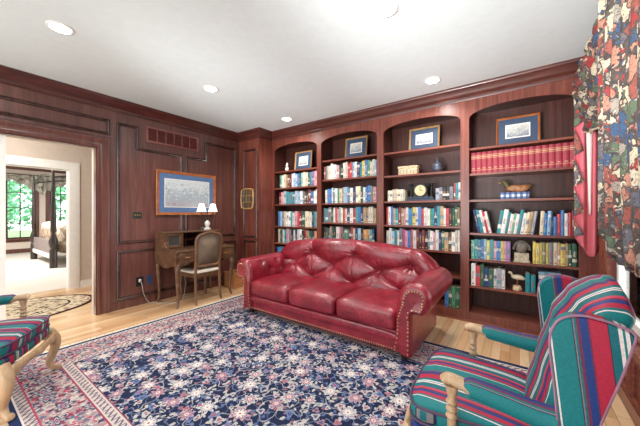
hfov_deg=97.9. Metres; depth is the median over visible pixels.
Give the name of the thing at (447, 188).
book
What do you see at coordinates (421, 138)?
print
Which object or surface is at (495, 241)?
book
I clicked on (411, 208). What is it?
book
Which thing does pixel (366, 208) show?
book
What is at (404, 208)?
book
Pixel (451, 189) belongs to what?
book
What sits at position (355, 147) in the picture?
print
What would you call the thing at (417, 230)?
book
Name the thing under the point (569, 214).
book
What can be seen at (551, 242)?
book
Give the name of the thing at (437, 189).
book
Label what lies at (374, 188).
book
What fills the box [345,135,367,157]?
framed picture
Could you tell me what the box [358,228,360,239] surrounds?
book
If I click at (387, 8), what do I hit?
recessed light
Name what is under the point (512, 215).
book
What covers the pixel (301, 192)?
book
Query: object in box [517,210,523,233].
book
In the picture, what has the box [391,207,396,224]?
book
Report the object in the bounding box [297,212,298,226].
book
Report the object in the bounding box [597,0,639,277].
curtain
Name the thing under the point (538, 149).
book
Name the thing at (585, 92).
swag valance
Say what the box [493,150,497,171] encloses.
book
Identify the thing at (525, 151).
book
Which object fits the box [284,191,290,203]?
book
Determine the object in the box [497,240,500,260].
book
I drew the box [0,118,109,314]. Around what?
trim
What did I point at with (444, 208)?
book
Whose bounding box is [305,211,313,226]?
book
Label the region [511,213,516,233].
book
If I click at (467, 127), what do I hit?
bookcase
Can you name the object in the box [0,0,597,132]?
ceiling
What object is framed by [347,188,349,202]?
book
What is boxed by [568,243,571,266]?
book
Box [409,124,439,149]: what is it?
framed picture
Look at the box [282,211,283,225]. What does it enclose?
book
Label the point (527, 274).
book
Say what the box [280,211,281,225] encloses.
book
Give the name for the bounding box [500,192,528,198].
box
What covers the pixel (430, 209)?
book
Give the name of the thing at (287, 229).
book
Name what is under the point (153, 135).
air vent
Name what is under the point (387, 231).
book
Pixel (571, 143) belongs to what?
book
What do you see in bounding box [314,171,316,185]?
book
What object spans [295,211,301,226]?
book
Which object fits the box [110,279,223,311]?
baseboard
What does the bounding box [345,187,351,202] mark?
book
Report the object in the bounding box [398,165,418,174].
box
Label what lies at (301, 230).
book
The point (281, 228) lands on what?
book
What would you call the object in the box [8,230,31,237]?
lawn
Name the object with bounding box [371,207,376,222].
book
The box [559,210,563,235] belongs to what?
book
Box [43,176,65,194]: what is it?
window valance
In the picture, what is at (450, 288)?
book
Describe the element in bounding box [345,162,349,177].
book
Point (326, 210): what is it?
book
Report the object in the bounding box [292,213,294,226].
book
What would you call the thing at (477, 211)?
book
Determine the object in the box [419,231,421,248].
book
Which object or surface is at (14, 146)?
wall
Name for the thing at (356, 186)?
book
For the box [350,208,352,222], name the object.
book
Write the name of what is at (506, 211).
book
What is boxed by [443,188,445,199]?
book
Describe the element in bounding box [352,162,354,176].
book
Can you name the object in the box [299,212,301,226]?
book
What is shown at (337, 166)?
book
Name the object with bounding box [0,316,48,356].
seat cushion
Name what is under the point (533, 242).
book
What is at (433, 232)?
book
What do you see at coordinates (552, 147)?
book
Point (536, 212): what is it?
book
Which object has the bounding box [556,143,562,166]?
book
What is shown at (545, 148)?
book
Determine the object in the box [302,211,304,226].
book
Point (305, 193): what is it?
book
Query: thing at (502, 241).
book
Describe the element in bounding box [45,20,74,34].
recessed light
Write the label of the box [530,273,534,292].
book
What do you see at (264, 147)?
wall
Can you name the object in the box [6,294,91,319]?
oval rug
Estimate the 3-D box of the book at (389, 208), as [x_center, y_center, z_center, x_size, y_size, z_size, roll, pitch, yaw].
[1.007,0.032,3.920,0.034,0.249,0.161,0,0,36]
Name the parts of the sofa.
nailhead trim, arm, nailhead trim, rail, backrest, nailhead trim, arm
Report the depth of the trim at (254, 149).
4.97 m
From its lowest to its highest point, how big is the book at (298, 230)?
0.254 m
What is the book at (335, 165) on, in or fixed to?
on the bookcase
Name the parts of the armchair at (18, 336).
leg, arm post, seat, seat rail, leg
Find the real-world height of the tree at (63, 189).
5.362 m
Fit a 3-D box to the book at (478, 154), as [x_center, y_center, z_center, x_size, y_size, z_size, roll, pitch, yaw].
[1.897,-0.586,3.309,0.054,0.246,0.191,0,0,36]
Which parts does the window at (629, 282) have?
pane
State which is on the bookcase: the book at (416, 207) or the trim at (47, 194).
the book at (416, 207)
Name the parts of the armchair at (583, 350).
leg, seat rail, seat, arm post, arm post, backrest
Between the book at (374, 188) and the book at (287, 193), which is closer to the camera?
the book at (374, 188)
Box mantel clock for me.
[406,183,435,200]
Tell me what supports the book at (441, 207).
on the bookcase
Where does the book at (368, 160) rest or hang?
on the bookcase
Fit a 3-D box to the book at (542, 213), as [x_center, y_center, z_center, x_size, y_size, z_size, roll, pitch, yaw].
[2.359,0.100,2.966,0.042,0.251,0.171,0,0,36]
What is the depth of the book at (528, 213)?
2.97 m
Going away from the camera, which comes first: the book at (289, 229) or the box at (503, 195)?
the box at (503, 195)
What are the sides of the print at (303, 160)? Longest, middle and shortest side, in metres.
0.180 x 0.140 x 0.002 m
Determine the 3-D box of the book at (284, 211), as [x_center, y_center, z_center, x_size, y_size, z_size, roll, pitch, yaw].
[-0.584,0.098,5.074,0.043,0.266,0.167,0,0,36]
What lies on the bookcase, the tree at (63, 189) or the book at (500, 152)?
the book at (500, 152)
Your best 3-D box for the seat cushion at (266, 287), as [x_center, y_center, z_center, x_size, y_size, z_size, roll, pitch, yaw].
[-0.440,0.908,3.531,0.626,0.226,0.649,0,0,36]
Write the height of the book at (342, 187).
0.240 m
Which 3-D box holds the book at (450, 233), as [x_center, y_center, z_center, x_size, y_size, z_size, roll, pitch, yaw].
[1.648,0.347,3.491,0.035,0.230,0.188,0,0,36]
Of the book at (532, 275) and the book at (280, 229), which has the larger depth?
the book at (280, 229)
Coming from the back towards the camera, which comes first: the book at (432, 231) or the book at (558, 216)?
the book at (432, 231)
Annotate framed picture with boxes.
[156,169,215,214]
[294,150,312,169]
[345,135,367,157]
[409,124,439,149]
[496,112,540,144]
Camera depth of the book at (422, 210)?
3.60 m
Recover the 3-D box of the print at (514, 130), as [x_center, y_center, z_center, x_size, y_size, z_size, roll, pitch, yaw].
[2.219,-0.931,3.130,0.205,0.135,0.002,0,-6,36]
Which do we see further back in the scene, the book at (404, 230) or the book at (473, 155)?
the book at (404, 230)
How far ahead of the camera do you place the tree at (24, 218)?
17.15 m
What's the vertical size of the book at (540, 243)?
0.223 m
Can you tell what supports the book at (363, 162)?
on the bookcase
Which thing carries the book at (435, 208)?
on the bookcase
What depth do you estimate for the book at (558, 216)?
2.83 m
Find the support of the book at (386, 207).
on the bookcase
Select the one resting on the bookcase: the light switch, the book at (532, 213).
the book at (532, 213)
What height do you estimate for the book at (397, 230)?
0.229 m
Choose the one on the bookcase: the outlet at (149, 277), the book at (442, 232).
the book at (442, 232)
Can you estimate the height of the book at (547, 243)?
0.223 m
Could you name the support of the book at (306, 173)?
on the bookcase
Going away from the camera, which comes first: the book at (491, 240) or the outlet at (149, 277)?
the book at (491, 240)
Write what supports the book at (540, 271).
on the book
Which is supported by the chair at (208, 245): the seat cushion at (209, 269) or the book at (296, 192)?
the seat cushion at (209, 269)
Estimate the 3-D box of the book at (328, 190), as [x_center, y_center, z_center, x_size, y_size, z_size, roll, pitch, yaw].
[0.179,-0.275,4.516,0.044,0.228,0.164,0,0,36]
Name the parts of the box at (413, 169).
lid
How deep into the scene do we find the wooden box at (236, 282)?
4.73 m
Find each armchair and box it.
[0,294,61,421]
[401,274,637,425]
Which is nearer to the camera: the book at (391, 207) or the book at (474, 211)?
the book at (474, 211)
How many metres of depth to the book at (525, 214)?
2.99 m
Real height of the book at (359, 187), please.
0.243 m
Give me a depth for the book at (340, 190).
4.31 m
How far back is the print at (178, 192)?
4.36 m
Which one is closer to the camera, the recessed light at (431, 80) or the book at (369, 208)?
the recessed light at (431, 80)
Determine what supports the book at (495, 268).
on the bookcase
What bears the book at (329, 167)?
on the bookcase
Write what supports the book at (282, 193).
on the bookcase
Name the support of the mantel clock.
on the bookcase
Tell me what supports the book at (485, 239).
on the bookcase
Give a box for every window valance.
[6,173,42,194]
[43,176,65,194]
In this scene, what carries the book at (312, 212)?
on the bookcase
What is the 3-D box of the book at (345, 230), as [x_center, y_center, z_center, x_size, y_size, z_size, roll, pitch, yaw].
[0.448,0.341,4.339,0.050,0.210,0.187,0,0,36]
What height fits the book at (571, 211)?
0.256 m
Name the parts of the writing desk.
leg, cabinet door, door pane, leg, drawer, drawer, leg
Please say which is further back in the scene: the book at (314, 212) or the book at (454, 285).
the book at (314, 212)
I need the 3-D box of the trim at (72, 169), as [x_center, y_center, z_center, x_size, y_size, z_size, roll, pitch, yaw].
[-4.769,0.202,3.937,0.160,2.120,2.110,0,0,36]
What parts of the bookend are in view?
globe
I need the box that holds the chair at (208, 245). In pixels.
[179,230,222,305]
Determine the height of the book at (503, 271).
0.214 m
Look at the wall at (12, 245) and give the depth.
9.20 m
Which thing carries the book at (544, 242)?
on the bookcase
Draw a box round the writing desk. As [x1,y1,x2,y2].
[155,229,233,308]
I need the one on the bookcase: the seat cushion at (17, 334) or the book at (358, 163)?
the book at (358, 163)
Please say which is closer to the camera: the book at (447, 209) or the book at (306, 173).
the book at (447, 209)
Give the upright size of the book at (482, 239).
0.233 m
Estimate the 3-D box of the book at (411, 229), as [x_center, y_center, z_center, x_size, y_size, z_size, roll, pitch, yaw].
[1.262,0.336,3.752,0.029,0.251,0.163,0,0,36]
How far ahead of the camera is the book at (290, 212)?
4.92 m
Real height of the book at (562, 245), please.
0.221 m
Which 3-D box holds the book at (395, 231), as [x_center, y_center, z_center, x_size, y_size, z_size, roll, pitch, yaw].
[1.082,0.344,3.874,0.041,0.235,0.162,0,0,36]
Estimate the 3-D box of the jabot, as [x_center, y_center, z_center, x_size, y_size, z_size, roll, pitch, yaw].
[2.316,-0.321,2.420,0.169,1.395,0.097,0,0,36]
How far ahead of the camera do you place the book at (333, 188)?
4.39 m
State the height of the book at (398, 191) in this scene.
0.158 m
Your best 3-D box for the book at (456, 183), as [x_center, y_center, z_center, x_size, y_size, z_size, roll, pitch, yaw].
[1.700,-0.267,3.432,0.028,0.203,0.159,0,0,36]
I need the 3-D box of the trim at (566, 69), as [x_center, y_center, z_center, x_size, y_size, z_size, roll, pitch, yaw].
[-0.874,-1.401,1.948,4.850,0.155,5.150,0,0,36]
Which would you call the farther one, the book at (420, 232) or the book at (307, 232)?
the book at (307, 232)
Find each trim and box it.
[0,56,583,142]
[0,95,235,300]
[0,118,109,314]
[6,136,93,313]
[6,155,79,288]
[6,166,65,253]
[243,148,256,257]
[599,236,639,410]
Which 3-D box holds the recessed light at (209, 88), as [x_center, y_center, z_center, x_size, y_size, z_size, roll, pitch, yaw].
[-1.291,-1.473,3.298,0.180,0.008,0.180,0,0,36]
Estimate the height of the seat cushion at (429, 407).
0.116 m
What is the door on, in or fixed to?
in the wall at (137, 168)
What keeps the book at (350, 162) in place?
on the bookcase
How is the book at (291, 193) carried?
on the bookcase
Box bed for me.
[30,170,65,268]
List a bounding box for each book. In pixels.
[278,211,279,225]
[278,228,286,242]
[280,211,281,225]
[280,229,284,242]
[281,192,283,203]
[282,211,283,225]
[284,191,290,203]
[284,211,288,225]
[286,192,289,203]
[286,228,295,242]
[287,175,289,187]
[289,229,294,241]
[290,192,292,203]
[290,212,294,226]
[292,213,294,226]
[293,173,297,186]
[295,191,298,203]
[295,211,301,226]
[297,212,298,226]
[297,229,299,239]
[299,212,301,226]
[300,191,302,203]
[300,229,308,239]
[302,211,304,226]
[304,192,306,203]
[305,172,309,185]
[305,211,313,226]
[306,230,315,238]
[307,212,309,226]
[308,190,315,203]
[310,212,311,226]
[311,191,313,203]
[312,171,313,185]
[312,212,313,226]
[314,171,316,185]
[314,212,315,226]
[325,209,327,221]
[327,189,329,202]
[328,166,330,178]
[328,207,334,221]
[331,164,334,178]
[331,227,335,237]
[333,188,335,202]
[334,164,336,178]
[335,188,337,202]
[335,207,338,221]
[336,165,338,178]
[336,227,338,238]
[339,188,341,202]
[339,207,346,222]
[341,208,347,222]
[342,187,343,202]
[343,163,344,177]
[344,228,348,238]
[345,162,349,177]
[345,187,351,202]
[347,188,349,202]
[347,209,349,222]
[350,162,351,177]
[350,188,352,202]
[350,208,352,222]
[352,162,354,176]
[353,187,355,202]
[353,208,355,222]
[355,162,356,176]
[355,227,363,239]
[356,186,357,202]
[356,207,357,222]
[357,162,359,176]
[358,186,360,202]
[358,207,362,222]
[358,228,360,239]
[361,186,362,201]
[361,208,362,222]
[361,228,367,239]
[362,161,364,176]
[363,187,364,201]
[363,207,367,222]
[363,229,366,240]
[365,160,367,175]
[365,187,367,201]
[366,208,367,222]
[367,229,371,240]
[368,160,371,175]
[368,185,370,201]
[368,207,370,222]
[370,161,371,175]
[371,186,374,201]
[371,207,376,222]
[372,159,375,175]
[372,228,376,241]
[373,187,376,201]
[373,208,376,222]
[375,160,376,174]
[386,207,387,224]
[386,230,388,243]
[388,207,390,224]
[389,228,395,243]
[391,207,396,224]
[392,189,394,200]
[393,208,397,224]
[394,229,398,244]
[395,209,397,224]
[397,190,400,200]
[397,230,398,244]
[398,207,405,224]
[399,228,405,245]
[401,208,403,224]
[403,190,407,200]
[403,229,409,246]
[404,208,405,224]
[405,230,407,246]
[406,208,410,224]
[408,230,410,247]
[409,209,410,224]
[411,208,412,224]
[411,229,415,247]
[413,207,415,224]
[413,230,415,248]
[416,207,417,224]
[416,229,421,248]
[418,207,424,224]
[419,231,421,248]
[421,209,423,225]
[422,229,428,248]
[424,208,429,225]
[425,231,427,248]
[427,209,429,225]
[428,229,432,249]
[430,209,431,225]
[430,230,434,249]
[432,208,433,225]
[433,232,434,249]
[434,206,436,225]
[435,229,441,249]
[436,188,438,199]
[437,206,439,225]
[439,187,442,199]
[439,231,440,249]
[440,206,445,225]
[441,231,446,250]
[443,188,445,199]
[444,208,445,225]
[444,231,448,250]
[445,290,448,306]
[446,187,448,199]
[446,208,448,225]
[449,187,453,199]
[449,208,451,225]
[449,231,451,250]
[449,283,454,306]
[452,208,454,225]
[452,231,454,250]
[452,284,457,307]
[454,183,455,199]
[455,206,459,225]
[455,230,457,251]
[455,285,459,308]
[456,183,457,199]
[457,207,459,225]
[458,182,459,199]
[458,230,459,251]
[471,153,475,173]
[471,239,473,258]
[471,261,476,285]
[473,210,480,232]
[474,238,478,258]
[476,152,481,172]
[476,210,483,232]
[476,263,479,285]
[477,239,480,258]
[479,210,486,232]
[480,263,485,286]
[481,238,483,258]
[482,151,486,172]
[482,211,488,232]
[484,211,492,232]
[484,238,487,259]
[484,266,489,286]
[487,151,492,172]
[487,240,489,259]
[488,267,493,287]
[490,239,494,259]
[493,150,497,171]
[494,240,496,259]
[494,267,496,287]
[497,210,503,233]
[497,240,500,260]
[497,266,501,288]
[498,150,503,171]
[500,209,508,233]
[501,240,503,260]
[501,267,505,288]
[504,149,509,170]
[504,240,506,260]
[505,212,511,233]
[507,241,510,261]
[508,214,513,233]
[510,148,515,170]
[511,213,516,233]
[513,214,519,233]
[516,148,521,169]
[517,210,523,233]
[520,213,526,233]
[522,147,528,169]
[524,212,530,234]
[525,271,529,292]
[527,211,534,234]
[529,146,534,168]
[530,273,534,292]
[531,211,537,234]
[532,240,535,263]
[535,145,541,168]
[536,242,538,263]
[538,269,560,275]
[539,211,544,234]
[539,242,541,263]
[541,241,545,264]
[542,145,548,168]
[543,213,547,234]
[546,242,548,264]
[547,211,550,234]
[547,241,552,264]
[549,144,555,167]
[550,211,552,234]
[553,217,556,235]
[553,241,556,264]
[555,214,560,235]
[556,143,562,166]
[557,241,559,265]
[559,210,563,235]
[560,243,564,265]
[563,142,569,166]
[563,242,567,265]
[564,213,567,235]
[568,213,570,235]
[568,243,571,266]
[569,242,576,266]
[570,142,573,165]
[570,210,573,235]
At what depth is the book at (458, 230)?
3.36 m
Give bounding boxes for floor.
[0,252,635,425]
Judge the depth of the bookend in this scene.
3.00 m
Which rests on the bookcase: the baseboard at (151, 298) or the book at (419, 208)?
the book at (419, 208)
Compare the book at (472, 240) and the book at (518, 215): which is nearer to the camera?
the book at (518, 215)
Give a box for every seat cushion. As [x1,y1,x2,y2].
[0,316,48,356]
[180,266,218,273]
[251,273,316,301]
[289,279,360,313]
[336,286,399,328]
[411,349,528,425]
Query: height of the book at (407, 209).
0.235 m
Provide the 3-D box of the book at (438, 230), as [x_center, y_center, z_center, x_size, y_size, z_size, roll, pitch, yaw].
[1.524,0.336,3.577,0.040,0.252,0.186,0,0,36]
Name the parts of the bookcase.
panel, shelf, shelf, shelf, shelf, panel, shelf, shelf, shelf, shelf, panel, shelf, shelf, shelf, shelf, panel, shelf, shelf, shelf, panel, toe moulding, shelf, shelf, shelf, shelf, shelf, shelf, shelf, panel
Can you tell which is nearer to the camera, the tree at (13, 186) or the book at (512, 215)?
the book at (512, 215)
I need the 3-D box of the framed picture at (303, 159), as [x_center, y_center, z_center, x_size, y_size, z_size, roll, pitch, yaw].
[-0.297,-0.930,4.928,0.380,0.340,0.059,0,0,36]
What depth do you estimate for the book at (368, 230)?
4.05 m
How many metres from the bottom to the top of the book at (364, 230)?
0.210 m
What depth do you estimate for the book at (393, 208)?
3.83 m
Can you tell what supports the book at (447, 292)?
on the bookcase
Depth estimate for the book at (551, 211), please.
2.85 m
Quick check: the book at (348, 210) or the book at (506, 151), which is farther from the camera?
the book at (348, 210)
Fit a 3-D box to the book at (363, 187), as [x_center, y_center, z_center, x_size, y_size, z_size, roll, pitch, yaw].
[0.694,-0.272,4.153,0.040,0.224,0.153,0,0,36]
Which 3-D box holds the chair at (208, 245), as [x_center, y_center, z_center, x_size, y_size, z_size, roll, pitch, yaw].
[-1.739,0.754,4.086,0.486,1.025,0.456,0,0,36]
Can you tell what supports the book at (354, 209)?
on the bookcase
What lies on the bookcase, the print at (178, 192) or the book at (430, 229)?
the book at (430, 229)
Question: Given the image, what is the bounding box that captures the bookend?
[512,240,530,262]
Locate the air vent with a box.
[146,126,198,151]
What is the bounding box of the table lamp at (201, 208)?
[140,203,217,302]
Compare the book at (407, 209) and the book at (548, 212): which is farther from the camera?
the book at (407, 209)
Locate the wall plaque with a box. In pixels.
[240,188,253,209]
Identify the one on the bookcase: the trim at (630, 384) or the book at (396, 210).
the book at (396, 210)
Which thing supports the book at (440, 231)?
on the bookcase
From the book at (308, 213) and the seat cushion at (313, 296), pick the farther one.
the book at (308, 213)
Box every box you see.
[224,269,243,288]
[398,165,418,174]
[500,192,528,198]
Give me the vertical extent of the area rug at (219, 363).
0.008 m
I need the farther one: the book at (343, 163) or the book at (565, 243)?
the book at (343, 163)
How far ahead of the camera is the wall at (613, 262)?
2.15 m
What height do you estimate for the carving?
0.199 m
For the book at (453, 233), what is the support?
on the bookcase
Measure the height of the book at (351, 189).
0.224 m
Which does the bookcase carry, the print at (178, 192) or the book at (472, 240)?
the book at (472, 240)
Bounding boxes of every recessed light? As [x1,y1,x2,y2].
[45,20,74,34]
[203,85,218,91]
[281,117,291,120]
[374,0,398,17]
[424,76,440,83]
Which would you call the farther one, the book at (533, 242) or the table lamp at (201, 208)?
the table lamp at (201, 208)
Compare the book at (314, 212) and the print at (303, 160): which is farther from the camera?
the print at (303, 160)
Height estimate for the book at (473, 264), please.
0.258 m
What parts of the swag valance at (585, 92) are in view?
trim cord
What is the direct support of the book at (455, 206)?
on the bookcase
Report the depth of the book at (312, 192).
4.64 m
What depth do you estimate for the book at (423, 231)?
3.59 m
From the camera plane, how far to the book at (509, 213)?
3.07 m
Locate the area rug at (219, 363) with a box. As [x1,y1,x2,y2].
[8,294,527,425]
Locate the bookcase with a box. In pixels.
[272,77,594,335]
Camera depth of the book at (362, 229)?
4.11 m
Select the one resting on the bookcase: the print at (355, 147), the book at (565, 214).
the book at (565, 214)
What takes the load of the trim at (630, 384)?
attached to the wall at (613, 262)
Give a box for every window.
[6,180,29,238]
[50,187,65,220]
[617,265,639,336]
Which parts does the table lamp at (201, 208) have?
power cord, lamp shade, lamp shade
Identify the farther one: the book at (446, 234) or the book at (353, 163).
the book at (353, 163)
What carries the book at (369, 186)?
on the bookcase
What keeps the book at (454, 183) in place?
on the bookcase
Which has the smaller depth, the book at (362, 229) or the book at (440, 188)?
the book at (440, 188)
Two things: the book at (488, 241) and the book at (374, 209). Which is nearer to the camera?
the book at (488, 241)
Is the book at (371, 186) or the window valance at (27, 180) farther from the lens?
the window valance at (27, 180)
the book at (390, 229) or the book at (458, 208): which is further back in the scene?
the book at (390, 229)
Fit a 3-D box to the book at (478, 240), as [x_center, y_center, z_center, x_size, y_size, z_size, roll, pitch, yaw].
[1.896,0.417,3.302,0.036,0.223,0.170,0,0,36]
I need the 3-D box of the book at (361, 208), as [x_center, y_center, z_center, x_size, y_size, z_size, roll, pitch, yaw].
[0.670,0.029,4.180,0.043,0.225,0.184,0,0,36]
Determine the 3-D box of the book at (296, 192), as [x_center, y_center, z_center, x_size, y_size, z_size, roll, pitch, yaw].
[-0.371,-0.276,4.907,0.063,0.226,0.158,0,0,36]
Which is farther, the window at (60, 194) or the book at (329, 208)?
the window at (60, 194)
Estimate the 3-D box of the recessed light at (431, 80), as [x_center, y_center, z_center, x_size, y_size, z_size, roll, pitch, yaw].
[1.248,-1.473,3.091,0.180,0.008,0.180,0,0,36]
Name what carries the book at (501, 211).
on the bookcase
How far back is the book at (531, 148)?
2.94 m
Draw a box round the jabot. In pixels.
[574,99,598,256]
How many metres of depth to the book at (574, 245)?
2.75 m
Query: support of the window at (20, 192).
in the wall at (12, 245)
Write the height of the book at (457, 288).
0.252 m
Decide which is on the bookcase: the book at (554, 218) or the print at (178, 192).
the book at (554, 218)
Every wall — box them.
[0,83,238,303]
[6,137,91,280]
[6,169,65,249]
[239,138,271,259]
[595,252,639,401]
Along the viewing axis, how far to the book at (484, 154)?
3.20 m
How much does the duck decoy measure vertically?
0.144 m
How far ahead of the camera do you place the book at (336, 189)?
4.36 m
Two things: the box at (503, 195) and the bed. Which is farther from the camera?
the bed
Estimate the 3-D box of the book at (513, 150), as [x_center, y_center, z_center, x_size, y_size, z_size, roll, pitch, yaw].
[2.164,-0.586,3.118,0.054,0.246,0.191,0,0,36]
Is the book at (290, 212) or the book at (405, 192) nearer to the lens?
the book at (405, 192)
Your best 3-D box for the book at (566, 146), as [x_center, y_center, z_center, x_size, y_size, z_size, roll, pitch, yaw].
[2.520,-0.586,2.863,0.054,0.246,0.191,0,0,36]
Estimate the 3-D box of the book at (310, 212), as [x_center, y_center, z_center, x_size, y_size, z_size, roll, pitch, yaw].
[-0.111,0.107,4.726,0.039,0.250,0.151,0,0,36]
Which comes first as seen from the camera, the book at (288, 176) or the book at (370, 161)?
the book at (370, 161)
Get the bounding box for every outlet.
[136,276,142,286]
[147,275,151,283]
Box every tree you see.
[7,180,25,222]
[7,183,57,237]
[28,187,65,220]
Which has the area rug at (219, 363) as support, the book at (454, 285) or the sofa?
the sofa
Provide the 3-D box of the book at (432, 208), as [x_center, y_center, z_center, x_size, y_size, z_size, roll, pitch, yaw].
[1.490,0.047,3.609,0.023,0.220,0.194,0,0,36]
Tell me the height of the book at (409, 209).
0.219 m
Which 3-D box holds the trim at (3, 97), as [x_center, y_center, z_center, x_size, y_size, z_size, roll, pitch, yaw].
[-2.656,-0.028,3.608,0.020,2.338,3.783,0,0,36]
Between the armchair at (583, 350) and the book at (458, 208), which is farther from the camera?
the book at (458, 208)
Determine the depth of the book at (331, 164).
4.41 m
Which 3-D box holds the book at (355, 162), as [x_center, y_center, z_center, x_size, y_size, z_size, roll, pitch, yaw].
[0.590,-0.655,4.249,0.041,0.233,0.195,0,0,36]
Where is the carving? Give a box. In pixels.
[507,271,524,290]
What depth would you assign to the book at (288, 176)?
4.95 m
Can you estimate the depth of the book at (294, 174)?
4.87 m
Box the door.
[0,134,5,320]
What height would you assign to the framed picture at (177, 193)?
0.665 m
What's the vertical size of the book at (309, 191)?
0.236 m
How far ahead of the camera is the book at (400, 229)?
3.76 m
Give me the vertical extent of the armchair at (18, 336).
1.017 m
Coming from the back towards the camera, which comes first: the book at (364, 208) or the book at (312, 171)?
the book at (312, 171)
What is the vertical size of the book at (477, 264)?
0.234 m
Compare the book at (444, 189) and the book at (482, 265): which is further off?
the book at (444, 189)
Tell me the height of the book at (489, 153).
0.246 m
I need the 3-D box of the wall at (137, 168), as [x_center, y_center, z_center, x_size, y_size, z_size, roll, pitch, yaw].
[-2.768,-0.108,3.580,0.130,2.740,5.600,0,0,36]
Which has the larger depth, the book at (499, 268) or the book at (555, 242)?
the book at (499, 268)
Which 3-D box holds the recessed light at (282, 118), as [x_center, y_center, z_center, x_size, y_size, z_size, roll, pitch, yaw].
[-0.521,-1.473,4.357,0.180,0.008,0.180,0,0,36]
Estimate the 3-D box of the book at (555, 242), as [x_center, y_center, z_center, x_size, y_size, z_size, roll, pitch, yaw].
[2.454,0.414,2.916,0.032,0.229,0.195,0,0,36]
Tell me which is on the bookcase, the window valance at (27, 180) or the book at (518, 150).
the book at (518, 150)
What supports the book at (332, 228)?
on the bookcase
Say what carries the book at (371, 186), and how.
on the bookcase
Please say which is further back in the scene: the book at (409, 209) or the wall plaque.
the wall plaque
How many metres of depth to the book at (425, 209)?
3.57 m
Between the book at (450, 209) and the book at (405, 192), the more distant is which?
the book at (405, 192)
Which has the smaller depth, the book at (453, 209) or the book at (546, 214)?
the book at (546, 214)
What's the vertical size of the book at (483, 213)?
0.249 m
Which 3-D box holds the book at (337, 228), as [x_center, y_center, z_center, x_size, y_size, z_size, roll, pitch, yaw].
[0.314,0.329,4.416,0.050,0.236,0.152,0,0,36]
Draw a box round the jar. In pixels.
[431,158,442,171]
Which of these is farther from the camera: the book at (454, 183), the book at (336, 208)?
the book at (336, 208)
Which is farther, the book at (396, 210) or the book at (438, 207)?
the book at (396, 210)
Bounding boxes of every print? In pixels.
[165,179,208,206]
[299,156,307,164]
[351,143,360,152]
[416,133,431,143]
[507,123,528,137]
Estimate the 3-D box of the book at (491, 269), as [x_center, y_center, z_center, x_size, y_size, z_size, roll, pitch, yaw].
[1.996,0.738,3.240,0.052,0.208,0.200,0,0,36]
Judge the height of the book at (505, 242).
0.219 m
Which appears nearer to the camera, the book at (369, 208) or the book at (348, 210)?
the book at (369, 208)
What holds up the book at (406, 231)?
on the bookcase
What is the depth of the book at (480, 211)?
3.21 m
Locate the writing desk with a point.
(175, 249)
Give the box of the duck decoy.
[498,180,530,191]
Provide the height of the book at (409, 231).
0.235 m
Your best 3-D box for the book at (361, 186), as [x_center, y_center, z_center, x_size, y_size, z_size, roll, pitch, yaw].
[0.665,-0.279,4.183,0.040,0.237,0.173,0,0,36]
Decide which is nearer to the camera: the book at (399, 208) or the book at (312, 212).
the book at (399, 208)
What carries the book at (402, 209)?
on the bookcase
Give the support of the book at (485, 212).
on the bookcase
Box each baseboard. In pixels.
[80,279,91,286]
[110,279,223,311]
[618,383,639,425]
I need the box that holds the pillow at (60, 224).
[42,221,65,228]
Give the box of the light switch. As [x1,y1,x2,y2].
[133,212,141,217]
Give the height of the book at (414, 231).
0.242 m
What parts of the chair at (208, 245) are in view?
leg, leg, post, seat rail, leg, cane panel, frame, leg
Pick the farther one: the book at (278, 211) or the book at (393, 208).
the book at (278, 211)
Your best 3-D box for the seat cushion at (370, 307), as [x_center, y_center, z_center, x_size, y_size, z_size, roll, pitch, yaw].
[0.573,0.908,2.806,0.626,0.226,0.649,0,0,36]
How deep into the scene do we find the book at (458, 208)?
3.35 m
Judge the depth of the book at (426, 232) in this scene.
3.58 m
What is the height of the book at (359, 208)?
0.239 m
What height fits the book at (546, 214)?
0.231 m
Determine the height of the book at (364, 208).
0.230 m
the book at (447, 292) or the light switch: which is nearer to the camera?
the book at (447, 292)
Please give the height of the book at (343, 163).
0.239 m
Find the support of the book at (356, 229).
on the bookcase
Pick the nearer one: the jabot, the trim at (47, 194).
the jabot
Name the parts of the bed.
post, rail, footboard, canopy rail, canopy rail, post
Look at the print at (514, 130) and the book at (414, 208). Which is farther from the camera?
the book at (414, 208)
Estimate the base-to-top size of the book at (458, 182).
0.208 m
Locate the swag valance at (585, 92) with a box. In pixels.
[572,18,597,132]
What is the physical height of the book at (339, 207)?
0.238 m
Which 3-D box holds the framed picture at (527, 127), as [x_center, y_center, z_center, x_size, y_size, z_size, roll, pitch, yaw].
[2.218,-0.931,3.128,0.405,0.335,0.059,0,0,36]
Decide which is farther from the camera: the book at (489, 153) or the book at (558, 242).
the book at (489, 153)
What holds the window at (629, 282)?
in the wall at (613, 262)
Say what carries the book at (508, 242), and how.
on the bookcase
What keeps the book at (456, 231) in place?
on the bookcase
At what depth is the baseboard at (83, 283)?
4.82 m
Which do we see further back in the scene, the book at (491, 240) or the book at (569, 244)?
the book at (491, 240)
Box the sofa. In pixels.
[236,238,451,359]
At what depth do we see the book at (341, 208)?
4.30 m
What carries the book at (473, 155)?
on the bookcase
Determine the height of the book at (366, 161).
0.242 m
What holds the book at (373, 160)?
on the bookcase
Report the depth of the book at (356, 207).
4.15 m
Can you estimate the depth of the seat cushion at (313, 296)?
2.97 m
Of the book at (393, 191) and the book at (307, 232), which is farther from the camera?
the book at (307, 232)
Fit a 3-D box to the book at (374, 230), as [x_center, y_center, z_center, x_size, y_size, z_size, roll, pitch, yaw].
[0.813,0.332,4.068,0.032,0.228,0.173,0,0,36]
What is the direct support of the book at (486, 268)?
on the bookcase
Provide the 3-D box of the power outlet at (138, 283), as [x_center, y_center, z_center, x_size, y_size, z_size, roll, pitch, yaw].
[-2.487,0.942,3.847,0.016,0.130,0.090,0,0,36]

